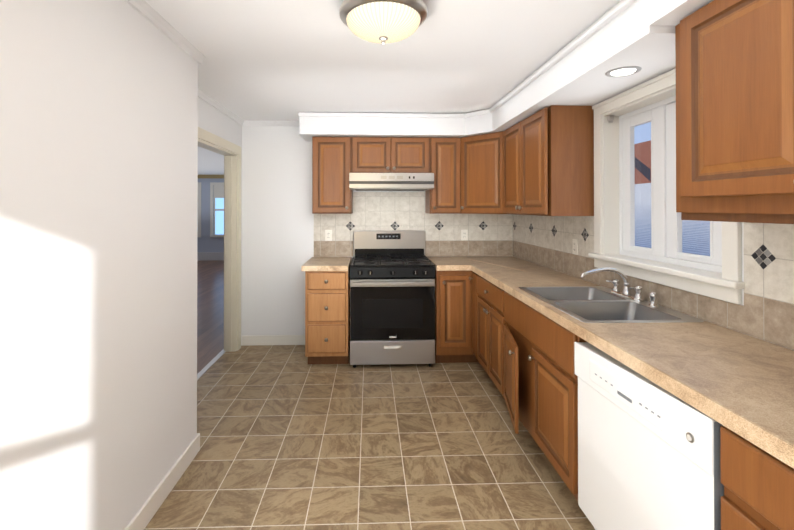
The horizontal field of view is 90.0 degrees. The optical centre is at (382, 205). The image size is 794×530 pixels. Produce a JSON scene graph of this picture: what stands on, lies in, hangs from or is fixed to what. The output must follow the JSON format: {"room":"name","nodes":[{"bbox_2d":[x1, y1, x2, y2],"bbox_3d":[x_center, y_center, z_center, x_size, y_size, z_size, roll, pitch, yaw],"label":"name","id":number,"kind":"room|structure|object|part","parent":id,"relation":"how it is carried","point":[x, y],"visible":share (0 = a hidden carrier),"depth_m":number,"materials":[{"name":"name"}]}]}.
{"room":"kitchen","nodes":[
{"label":"kitchen","id":0,"kind":"room"},
{"bbox_2d":[0,0,197,529],"bbox_3d":[-1.247,0.266,0.649,0.426,2.330,3.360,0,0,-2],"label":"wall","id":1,"kind":"structure","parent":0,"point":[98,239],"depth_m":1.46,"materials":[{"name":"white paint"}]},
{"bbox_2d":[124,433,199,529],"bbox_3d":[-1.030,1.382,0.757,0.014,0.100,3.174,0,0,-2],"label":"baseboard","id":2,"kind":"structure","parent":1,"relation":"attached to","point":[145,514],"depth_m":1.93,"materials":[{"name":"white paint"}]},
{"bbox_2d":[125,0,298,125],"bbox_3d":[-1.050,-0.871,1.667,0.665,0.045,4.970,0,0,-2],"label":"crown molding","id":3,"kind":"structure","parent":1,"relation":"attached to","point":[146,10],"depth_m":2.17,"materials":[{"name":"white paint"}]},
{"bbox_2d":[197,175,223,251],"bbox_3d":[-4.785,0.324,10.896,5.970,2.331,0.230,0,0,-2],"label":"wall","id":4,"kind":"structure","parent":0,"point":[206,242],"depth_m":10.77,"materials":[{"name":"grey paint"}]},
{"bbox_2d":[197,182,223,236],"bbox_3d":[-4.828,0.113,10.825,2.140,1.491,0.130,0,0,-2],"label":"room window","id":5,"kind":"structure","parent":4,"relation":"in","point":[217,208],"depth_m":10.83,"materials":[{"name":"white paint"}]},
{"bbox_2d":[197,252,223,260],"bbox_3d":[-4.787,1.378,10.785,5.980,0.220,0.040,0,0,-2],"label":"baseboard","id":6,"kind":"structure","parent":4,"relation":"attached to","point":[201,256],"depth_m":10.77,"materials":[{"name":"white paint"}]},
{"bbox_2d":[197,260,225,379],"bbox_3d":[-4.865,1.482,5.799,6.505,0.056,14.000,0,0,-2],"label":"floor","id":7,"kind":"structure","parent":0,"point":[211,351],"depth_m":5.37,"materials":[{"name":"brown wood"}]},
{"bbox_2d":[198,98,241,351],"bbox_3d":[-1.490,0.281,3.302,0.147,2.331,1.960,0,0,-2],"label":"wall","id":8,"kind":"structure","parent":0,"point":[231,153],"depth_m":3.95,"materials":[{"name":"beige paint"}]},
{"bbox_2d":[242,126,443,335],"bbox_3d":[0.065,0.286,4.258,3.061,2.331,0.151,0,0,-2],"label":"wall","id":9,"kind":"structure","parent":0,"point":[277,234],"depth_m":4.14,"materials":[{"name":"white paint"}]},
{"bbox_2d":[241,335,304,345],"bbox_3d":[-1.102,1.401,4.132,0.720,0.100,0.014,0,0,-2],"label":"baseboard","id":10,"kind":"structure","parent":9,"relation":"attached to","point":[259,339],"depth_m":4.12,"materials":[{"name":"white paint"}]},
{"bbox_2d":[312,137,355,213],"bbox_3d":[-0.494,-0.296,3.994,0.380,0.748,0.342,0,0,-2],"label":"upper cabinet","id":11,"kind":"object","parent":9,"relation":"attached to","point":[333,182],"depth_m":3.83,"materials":[{"name":"brown wood"}]},
{"bbox_2d":[352,137,431,179],"bbox_3d":[0.079,-0.489,4.013,0.763,0.363,0.342,0,0,-2],"label":"upper cabinet","id":12,"kind":"object","parent":9,"relation":"attached to","point":[373,158],"depth_m":3.84,"materials":[{"name":"brown wood"}]},
{"bbox_2d":[349,173,433,190],"bbox_3d":[0.081,-0.228,3.932,0.788,0.152,0.501,0,0,-2],"label":"range hood","id":13,"kind":"object","parent":12,"relation":"attached to","point":[357,181],"depth_m":3.69,"materials":[{"name":"silver metal"}]},
{"bbox_2d":[314,192,513,256],"bbox_3d":[0.332,0.196,4.183,2.100,0.678,0.017,0,0,-2],"label":"backsplash","id":14,"kind":"structure","parent":9,"relation":"attached to","point":[488,234],"depth_m":4.19,"materials":[{"name":"tile"}]},
{"bbox_2d":[325,230,331,240],"bbox_3d":[-0.562,0.311,4.149,0.070,0.114,0.010,0,0,-2],"label":"electrical outlet plate","id":15,"kind":"object","parent":14,"relation":"attached to","point":[328,235],"depth_m":4.15,"materials":[{"name":"white plastic"}]},
{"bbox_2d":[461,230,467,240],"bbox_3d":[0.868,0.311,4.195,0.070,0.114,0.010,0,0,-2],"label":"electrical outlet plate","id":16,"kind":"object","parent":14,"relation":"attached to","point":[464,233],"depth_m":4.19,"materials":[{"name":"white plastic"}]},
{"bbox_2d":[424,137,459,213],"bbox_3d":[0.614,-0.296,4.030,0.307,0.748,0.342,0,0,-2],"label":"upper cabinet","id":17,"kind":"object","parent":9,"relation":"attached to","point":[442,189],"depth_m":3.86,"materials":[{"name":"brown wood"}]},
{"bbox_2d":[144,345,594,529],"bbox_3d":[0.092,1.462,1.691,3.170,0.050,5.370,0,0,-2],"label":"floor","id":18,"kind":"structure","parent":0,"point":[291,438],"depth_m":2.29,"materials":[{"name":"tile"}]},
{"bbox_2d":[301,257,351,363],"bbox_3d":[-0.520,0.993,3.830,0.413,0.912,0.655,0,0,-2],"label":"base unit","id":19,"kind":"object","parent":18,"relation":"on","point":[327,279],"depth_m":3.53,"materials":[{"name":"brown wood"}]},
{"bbox_2d":[350,230,434,367],"bbox_3d":[0.084,0.854,3.822,0.760,1.190,0.693,0,0,-2],"label":"gas range","id":20,"kind":"object","parent":18,"relation":"on","point":[392,297],"visible":1,"depth_m":3.53,"materials":[{"name":"black metal"}]},
{"bbox_2d":[427,256,468,362],"bbox_3d":[0.625,0.993,3.857,0.295,0.912,0.674,0,0,-2],"label":"base unit","id":21,"kind":"object","parent":18,"relation":"on","point":[451,274],"depth_m":3.57,"materials":[{"name":"brown wood"}]},
{"bbox_2d":[485,280,528,433],"bbox_3d":[0.776,0.918,2.474,0.085,0.778,0.540,0,0,-2],"label":"base unit","id":22,"kind":"object","parent":18,"relation":"on","point":[516,328],"depth_m":2.56,"materials":[{"name":"brown wood"}]},
{"bbox_2d":[457,256,793,529],"bbox_3d":[1.158,0.890,1.728,0.632,1.093,4.964,0,0,-2],"label":"base unit","id":23,"kind":"object","parent":18,"relation":"on","point":[744,383],"depth_m":1.54,"materials":[{"name":"brown wood"}]},
{"bbox_3d":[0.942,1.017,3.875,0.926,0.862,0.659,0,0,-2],"label":"cabinet door","id":24,"kind":"part","parent":23,"relation":"part of","materials":[{"name":"brown wood"}]},
{"bbox_2d":[519,267,703,322],"bbox_3d":[1.167,0.524,2.176,0.564,0.358,0.804,0,0,-2],"label":"sink","id":25,"kind":"object","parent":23,"relation":"in","point":[583,304],"depth_m":2.15,"materials":[{"name":"silver metal"}]},
{"bbox_2d":[574,342,723,529],"bbox_3d":[1.150,1.004,1.424,0.572,0.859,0.717,0,0,-2],"label":"dishwasher","id":26,"kind":"object","parent":18,"relation":"on","point":[648,454],"visible":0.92,"depth_m":1.36,"materials":[{"name":"white"}]},
{"bbox_2d":[145,0,620,174],"bbox_3d":[-3.289,-0.919,5.888,9.660,0.100,13.950,0,0,-2],"label":"ceiling","id":27,"kind":"structure","parent":0,"point":[277,60],"depth_m":2.33,"materials":[{"name":"white paint"}]},
{"bbox_2d":[339,0,427,43],"bbox_3d":[0.005,-0.805,1.766,0.390,0.175,0.390,0,0,-2],"label":"dome light fixture","id":28,"kind":"object","parent":27,"relation":"attached to","point":[383,21],"visible":1,"depth_m":1.67,"materials":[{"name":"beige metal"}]},
{"bbox_2d":[298,0,713,141],"bbox_3d":[0.380,-0.789,1.713,2.195,0.206,4.970,0,0,-2],"label":"soffit","id":29,"kind":"structure","parent":0,"point":[624,33],"depth_m":2.30,"materials":[{"name":"white paint"}]},
{"bbox_2d":[605,66,641,76],"bbox_3d":[1.228,-0.679,2.024,0.160,0.011,0.160,0,0,-2],"label":"recessed light","id":30,"kind":"object","parent":29,"relation":"in","point":[623,71],"visible":1,"depth_m":2.01,"materials":[{"name":"grey"}]},
{"bbox_2d":[567,222,793,350],"bbox_3d":[1.556,0.272,1.744,0.160,2.330,5.370,0,0,-2],"label":"wall","id":31,"kind":"structure","parent":0,"point":[717,272],"depth_m":1.63,"materials":[{"name":"white paint"}]},
{"bbox_2d":[460,137,467,213],"bbox_3d":[0.931,-0.298,3.720,0.313,0.724,0.338,0,0,-2],"label":"upper cabinet","id":32,"kind":"object","parent":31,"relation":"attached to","point":[463,140],"depth_m":3.86,"materials":[{"name":"brown wood"}]},
{"bbox_2d":[468,132,499,213],"bbox_3d":[0.937,-0.298,3.725,0.325,0.724,0.349,0,0,-2],"label":"upper cabinet","id":33,"kind":"object","parent":31,"relation":"attached to","point":[483,149],"depth_m":3.70,"materials":[{"name":"brown wood"}]},
{"bbox_2d":[500,105,593,215],"bbox_3d":[1.258,-0.301,3.123,0.342,0.748,0.879,0,0,-2],"label":"upper cabinet","id":34,"kind":"object","parent":31,"relation":"attached to","point":[547,157],"depth_m":2.69,"materials":[{"name":"brown wood"}]},
{"bbox_2d":[514,214,793,349],"bbox_3d":[1.472,0.290,1.743,0.009,0.461,4.967,0,0,-2],"label":"backsplash","id":35,"kind":"structure","parent":31,"relation":"attached to","point":[765,312],"depth_m":1.71,"materials":[{"name":"tile"}]},
{"bbox_2d":[573,239,577,254],"bbox_3d":[1.425,0.304,2.936,0.010,0.114,0.070,0,0,-2],"label":"electrical outlet plate","id":36,"kind":"object","parent":35,"relation":"attached to","point":[575,241],"depth_m":2.92,"materials":[{"name":"white plastic"}]},
{"bbox_2d":[588,68,744,303],"bbox_3d":[1.518,-0.133,2.158,0.210,1.085,1.086,0,0,-2],"label":"kitchen window","id":37,"kind":"structure","parent":31,"relation":"in","point":[618,118],"depth_m":2.25,"materials":[{"name":"white paint"}]},
{"bbox_2d":[675,0,793,219],"bbox_3d":[1.320,-0.347,1.030,0.354,0.740,1.100,0,0,-2],"label":"upper cabinet","id":38,"kind":"object","parent":31,"relation":"attached to","point":[734,110],"depth_m":1.28,"materials":[{"name":"brown wood"}]},
{"label":"outside","id":39,"kind":"structure","parent":0,"visible":0},
{"bbox_2d":[634,122,650,143],"bbox_3d":[38.769,-15.841,41.315,0.001,45.000,160.000,0,0,-2],"label":"sky","id":40,"kind":"structure","parent":39,"point":[646,131],"depth_m":58.20,"materials":[{"name":"blue"}]},
{"bbox_2d":[635,183,709,255],"bbox_3d":[4.595,1.946,12.103,5.100,5.100,36.000,0,0,-2],"label":"roof","id":41,"kind":"structure","parent":39,"point":[642,230],"depth_m":4.83,"materials":[{"name":"grey"}]},
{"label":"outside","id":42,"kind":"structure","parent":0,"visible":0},
{"bbox_2d":[634,140,650,183],"bbox_3d":[11.730,0.906,22.844,6.150,7.300,35.000,0,0,-2],"label":"brick house","id":43,"kind":"structure","parent":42,"point":[643,149],"depth_m":13.80,"materials":[{"name":"red brick"}]}
]}

